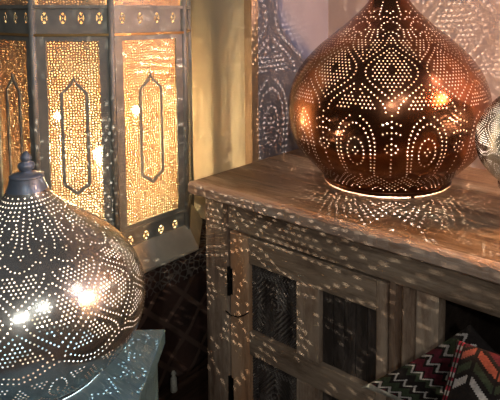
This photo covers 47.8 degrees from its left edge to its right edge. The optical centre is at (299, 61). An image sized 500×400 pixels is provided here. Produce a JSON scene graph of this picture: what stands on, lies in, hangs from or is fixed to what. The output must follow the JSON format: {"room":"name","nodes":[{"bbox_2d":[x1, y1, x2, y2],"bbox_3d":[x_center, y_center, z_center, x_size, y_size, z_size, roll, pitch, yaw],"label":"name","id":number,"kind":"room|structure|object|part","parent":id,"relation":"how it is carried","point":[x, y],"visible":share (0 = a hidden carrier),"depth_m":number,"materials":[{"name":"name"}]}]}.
{"room":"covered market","nodes":[
{"label":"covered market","id":0,"kind":"room"},
{"bbox_2d":[1,0,225,218],"bbox_3d":[-0.988,-0.298,2.255,2.045,2.700,0.100,4,6,38],"label":"wall","id":1,"kind":"structure","parent":0,"point":[207,16],"depth_m":1.67,"materials":[{"name":"beige paint"}]},
{"bbox_2d":[224,0,244,169],"bbox_3d":[-0.175,-0.237,1.560,0.099,2.700,0.010,4,6,38],"label":"trim","id":2,"kind":"structure","parent":1,"relation":"attached to","point":[234,66],"depth_m":1.59,"materials":[{"name":"beige paint"}]},
{"bbox_2d":[258,0,327,159],"bbox_3d":[-0.028,-0.253,1.744,0.100,2.700,0.462,4,6,38],"label":"wall","id":3,"kind":"structure","parent":0,"point":[289,31],"depth_m":1.65,"materials":[{"name":"grey paint"}]},
{"bbox_2d":[244,0,258,164],"bbox_3d":[-0.135,-0.235,1.534,0.028,2.700,0.026,4,6,38],"label":"trim","id":4,"kind":"structure","parent":3,"relation":"attached to","point":[250,6],"depth_m":1.55,"materials":[{"name":"beige wood"}]},
{"bbox_2d":[328,0,499,169],"bbox_3d":[1.563,-0.165,0.734,3.655,2.700,0.100,4,6,38],"label":"wall","id":5,"kind":"structure","parent":0,"point":[474,25],"depth_m":1.54,"materials":[{"name":"beige paint"}]},
{"bbox_3d":[-0.421,1.280,0.060,5.800,0.060,3.800,4,6,38],"label":"floor","id":6,"kind":"structure","parent":0,"visible":0},
{"bbox_2d":[0,329,164,399],"bbox_3d":[-0.497,0.851,0.847,0.500,0.657,0.460,0,5,-2],"label":"side table","id":7,"kind":"object","parent":6,"relation":"on","point":[133,375],"visible":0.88,"depth_m":0.94,"materials":[{"name":"blue paint"}]},
{"bbox_2d":[0,151,145,399],"bbox_3d":[-0.445,0.329,0.924,0.364,0.370,0.364,5,7,44],"label":"lantern","id":8,"kind":"object","parent":7,"relation":"on","point":[29,207],"visible":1,"depth_m":0.83,"materials":[{"name":"silver metal"}]},
{"bbox_3d":[-0.445,0.462,0.936,0.075,0.103,0.075,-2,5,-20],"label":"socket stem","id":9,"kind":"part","parent":8,"relation":"part of","materials":[{"name":"metal"}]},
{"bbox_2d":[3,283,207,399],"bbox_3d":[-0.525,0.799,1.590,0.568,0.630,0.500,4,6,38],"label":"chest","id":10,"kind":"object","parent":6,"relation":"on","point":[193,385],"visible":0.09,"depth_m":1.46,"materials":[{"name":"brown wood"}]},
{"bbox_2d":[85,218,207,392],"bbox_3d":[-0.447,0.642,1.513,0.409,0.317,0.473,4,6,38],"label":"throw","id":11,"kind":"object","parent":10,"relation":"on","point":[176,291],"visible":0.17,"depth_m":1.39,"materials":[{"name":"brown fabric"}]},
{"bbox_2d":[0,0,201,284],"bbox_3d":[-0.530,-0.036,1.466,0.500,1.043,0.500,4,6,38],"label":"lantern","id":12,"kind":"object","parent":11,"relation":"on","point":[157,214],"visible":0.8,"depth_m":1.30,"materials":[{"name":"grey metal"}]},
{"bbox_3d":[-0.756,0.152,1.454,0.001,0.448,0.125,-1,5,-7],"label":"filigree panel","id":13,"kind":"part","parent":12,"relation":"part of","materials":[{"name":"gold metal"}]},
{"bbox_3d":[-0.665,-0.194,1.279,0.181,0.136,0.001,4,6,38],"label":"filigree panel","id":14,"kind":"part","parent":12,"relation":"part of","materials":[{"name":"gold metal"}]},
{"bbox_3d":[-0.665,0.164,1.310,0.165,0.448,0.001,4,6,38],"label":"filigree panel","id":15,"kind":"part","parent":12,"relation":"part of","materials":[{"name":"gold metal"}]},
{"bbox_3d":[-0.666,0.164,1.309,0.205,0.461,0.006,4,6,38],"label":"panel frame","id":16,"kind":"part","parent":12,"relation":"part of","materials":[{"name":"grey metal"}]},
{"bbox_3d":[-0.585,0.087,1.238,0.015,0.730,0.014,4,6,38],"label":"corner post","id":17,"kind":"part","parent":12,"relation":"part of","materials":[{"name":"grey metal"}]},
{"bbox_3d":[-0.703,-0.221,1.585,0.001,0.136,0.181,4,6,38],"label":"filigree panel","id":18,"kind":"part","parent":12,"relation":"part of","materials":[{"name":"gold metal"}]},
{"bbox_3d":[-0.704,0.137,1.617,0.006,0.461,0.205,4,6,38],"label":"panel frame","id":19,"kind":"part","parent":12,"relation":"part of","materials":[{"name":"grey metal"}]},
{"bbox_3d":[-0.703,0.138,1.616,0.001,0.448,0.165,4,6,38],"label":"filigree panel","id":20,"kind":"part","parent":12,"relation":"part of","materials":[{"name":"gold metal"}]},
{"bbox_3d":[-0.503,-0.190,1.226,0.141,0.136,0.001,-1,5,-7],"label":"filigree panel","id":21,"kind":"part","parent":12,"relation":"part of","materials":[{"name":"gold metal"}]},
{"bbox_3d":[-0.503,0.169,1.256,0.165,0.461,0.006,-1,5,-7],"label":"panel frame","id":22,"kind":"part","parent":12,"relation":"part of","materials":[{"name":"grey metal"}]},
{"bbox_3d":[-0.503,0.169,1.258,0.089,0.448,0.089,4,6,38],"label":"filigree panel","id":23,"kind":"part","parent":12,"relation":"part of","materials":[{"name":"gold metal"}]},
{"bbox_3d":[-0.641,0.048,1.692,0.015,0.730,0.014,4,6,38],"label":"corner post","id":24,"kind":"part","parent":12,"relation":"part of","materials":[{"name":"metal"}]},
{"bbox_3d":[-0.530,-0.141,1.457,0.452,0.008,0.452,4,6,38],"label":"molding","id":25,"kind":"part","parent":12,"relation":"part of","materials":[{"name":"grey metal"}]},
{"bbox_3d":[-0.530,-0.080,1.462,0.454,0.005,0.454,4,6,38],"label":"molding","id":26,"kind":"part","parent":12,"relation":"part of","materials":[{"name":"gold metal"}]},
{"bbox_3d":[-0.558,-0.229,1.675,0.141,0.136,0.001,-1,5,-7],"label":"filigree panel","id":27,"kind":"part","parent":12,"relation":"part of","materials":[{"name":"gold metal"}]},
{"bbox_3d":[-0.420,0.086,1.258,0.015,0.730,0.014,4,6,38],"label":"corner post","id":28,"kind":"part","parent":12,"relation":"part of","materials":[{"name":"grey metal"}]},
{"bbox_3d":[-0.558,0.130,1.706,0.125,0.448,0.001,-1,5,-7],"label":"filigree panel","id":29,"kind":"part","parent":12,"relation":"part of","materials":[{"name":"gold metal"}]},
{"bbox_3d":[-0.558,0.129,1.708,0.165,0.461,0.006,-1,5,-7],"label":"panel frame","id":30,"kind":"part","parent":12,"relation":"part of","materials":[{"name":"metal"}]},
{"bbox_3d":[-0.530,0.378,1.502,0.454,0.006,0.454,4,6,38],"label":"molding","id":31,"kind":"part","parent":12,"relation":"part of","materials":[{"name":"grey metal"}]},
{"bbox_3d":[-0.476,0.046,1.712,0.015,0.730,0.014,4,6,38],"label":"corner post","id":32,"kind":"part","parent":12,"relation":"part of","materials":[{"name":"metal"}]},
{"bbox_3d":[-0.358,-0.198,1.317,0.001,0.136,0.181,4,6,38],"label":"filigree panel","id":33,"kind":"part","parent":12,"relation":"part of","materials":[{"name":"gold metal"}]},
{"bbox_3d":[-0.357,0.161,1.347,0.006,0.461,0.205,4,6,38],"label":"panel frame","id":34,"kind":"part","parent":12,"relation":"part of","materials":[{"name":"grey metal"}]},
{"bbox_3d":[-0.358,0.161,1.348,0.001,0.448,0.165,4,6,38],"label":"filigree panel","id":35,"kind":"part","parent":12,"relation":"part of","materials":[{"name":"gold metal"}]},
{"bbox_3d":[-0.395,0.134,1.655,0.205,0.461,0.006,4,6,38],"label":"panel frame","id":36,"kind":"part","parent":12,"relation":"part of","materials":[{"name":"metal"}]},
{"bbox_3d":[-0.396,-0.224,1.622,0.181,0.136,0.001,4,6,38],"label":"filigree panel","id":37,"kind":"part","parent":12,"relation":"part of","materials":[{"name":"gold metal"}]},
{"bbox_3d":[-0.396,0.134,1.654,0.165,0.448,0.001,4,6,38],"label":"filigree panel","id":38,"kind":"part","parent":12,"relation":"part of","materials":[{"name":"gold metal"}]},
{"bbox_3d":[-0.293,0.071,1.420,0.015,0.730,0.014,4,6,38],"label":"corner post","id":39,"kind":"part","parent":12,"relation":"part of","materials":[{"name":"grey metal"}]},
{"bbox_3d":[-0.304,0.146,1.510,0.006,0.461,0.165,-1,5,-7],"label":"panel frame","id":40,"kind":"part","parent":12,"relation":"part of","materials":[{"name":"grey metal"}]},
{"bbox_3d":[-0.313,0.057,1.585,0.015,0.730,0.014,4,6,38],"label":"corner post","id":41,"kind":"part","parent":12,"relation":"part of","materials":[{"name":"grey metal"}]},
{"bbox_3d":[-0.306,0.822,1.420,0.011,0.015,0.460,4,6,38],"label":"molding","id":42,"kind":"part","parent":10,"relation":"part of","materials":[{"name":"brown wood"}]},
{"bbox_2d":[188,148,499,399],"bbox_3d":[0.617,0.739,1.021,1.820,0.850,0.544,4,6,38],"label":"sideboard","id":43,"kind":"object","parent":6,"relation":"on","point":[317,289],"visible":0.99,"depth_m":1.15,"materials":[{"name":"brown wood"}]},
{"bbox_3d":[-0.174,0.723,1.367,0.074,0.822,0.070,4,6,38],"label":"corner post","id":44,"kind":"part","parent":43,"relation":"part of","materials":[{"name":"brown wood"}]},
{"bbox_3d":[-0.052,0.534,1.235,0.136,0.160,0.012,4,6,38],"label":"carved panel","id":45,"kind":"part","parent":43,"relation":"part of","materials":[{"name":"black wood"}]},
{"bbox_3d":[-0.052,0.749,1.254,0.136,0.160,0.012,4,6,38],"label":"carved panel","id":46,"kind":"part","parent":43,"relation":"part of","materials":[{"name":"black wood"}]},
{"bbox_3d":[0.021,0.724,1.189,0.329,0.651,0.024,4,6,38],"label":"door","id":47,"kind":"part","parent":43,"relation":"part of","materials":[{"name":"brown wood"}]},
{"bbox_3d":[0.102,0.759,1.136,0.132,0.160,0.010,4,6,38],"label":"slatted panel","id":48,"kind":"part","parent":43,"relation":"part of","materials":[{"name":"brown wood"}]},
{"bbox_3d":[0.102,0.545,1.117,0.132,0.160,0.010,4,6,38],"label":"slatted panel","id":49,"kind":"part","parent":43,"relation":"part of","materials":[{"name":"black wood"}]},
{"bbox_2d":[288,0,491,197],"bbox_3d":[0.211,0.018,1.339,0.478,0.531,0.478,0,5,0],"label":"lantern","id":50,"kind":"object","parent":43,"relation":"on","point":[434,134],"visible":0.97,"depth_m":1.17,"materials":[{"name":"orange metal"}]},
{"bbox_3d":[0.210,0.736,1.040,0.096,0.662,0.039,4,6,38],"label":"fluted post","id":51,"kind":"part","parent":43,"relation":"part of","materials":[{"name":"brown wood"}]},
{"bbox_2d":[475,96,499,187],"bbox_3d":[0.461,0.137,1.052,0.252,0.344,0.252,1,5,16],"label":"lantern","id":52,"kind":"object","parent":43,"relation":"on","point":[487,138],"visible":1,"depth_m":1.03,"materials":[{"name":"silver metal"}]},
{"bbox_3d":[0.238,0.911,0.728,0.410,0.558,0.410,4,6,38],"label":"ottoman","id":53,"kind":"object","parent":6,"relation":"on","visible":0},
{"bbox_2d":[362,324,498,399],"bbox_3d":[0.249,0.501,0.893,0.328,0.164,0.056,3,6,28],"label":"cushion","id":54,"kind":"object","parent":53,"relation":"on","point":[425,377],"visible":0.59,"depth_m":0.91,"materials":[{"name":"multicoloured fabric"}]},
{"bbox_2d":[441,339,499,399],"bbox_3d":[0.294,0.489,0.702,0.305,0.196,0.155,4,6,38],"label":"cushion","id":55,"kind":"object","parent":53,"relation":"on","point":[474,373],"visible":1,"depth_m":0.76,"materials":[{"name":"multicoloured fabric"}]}
]}

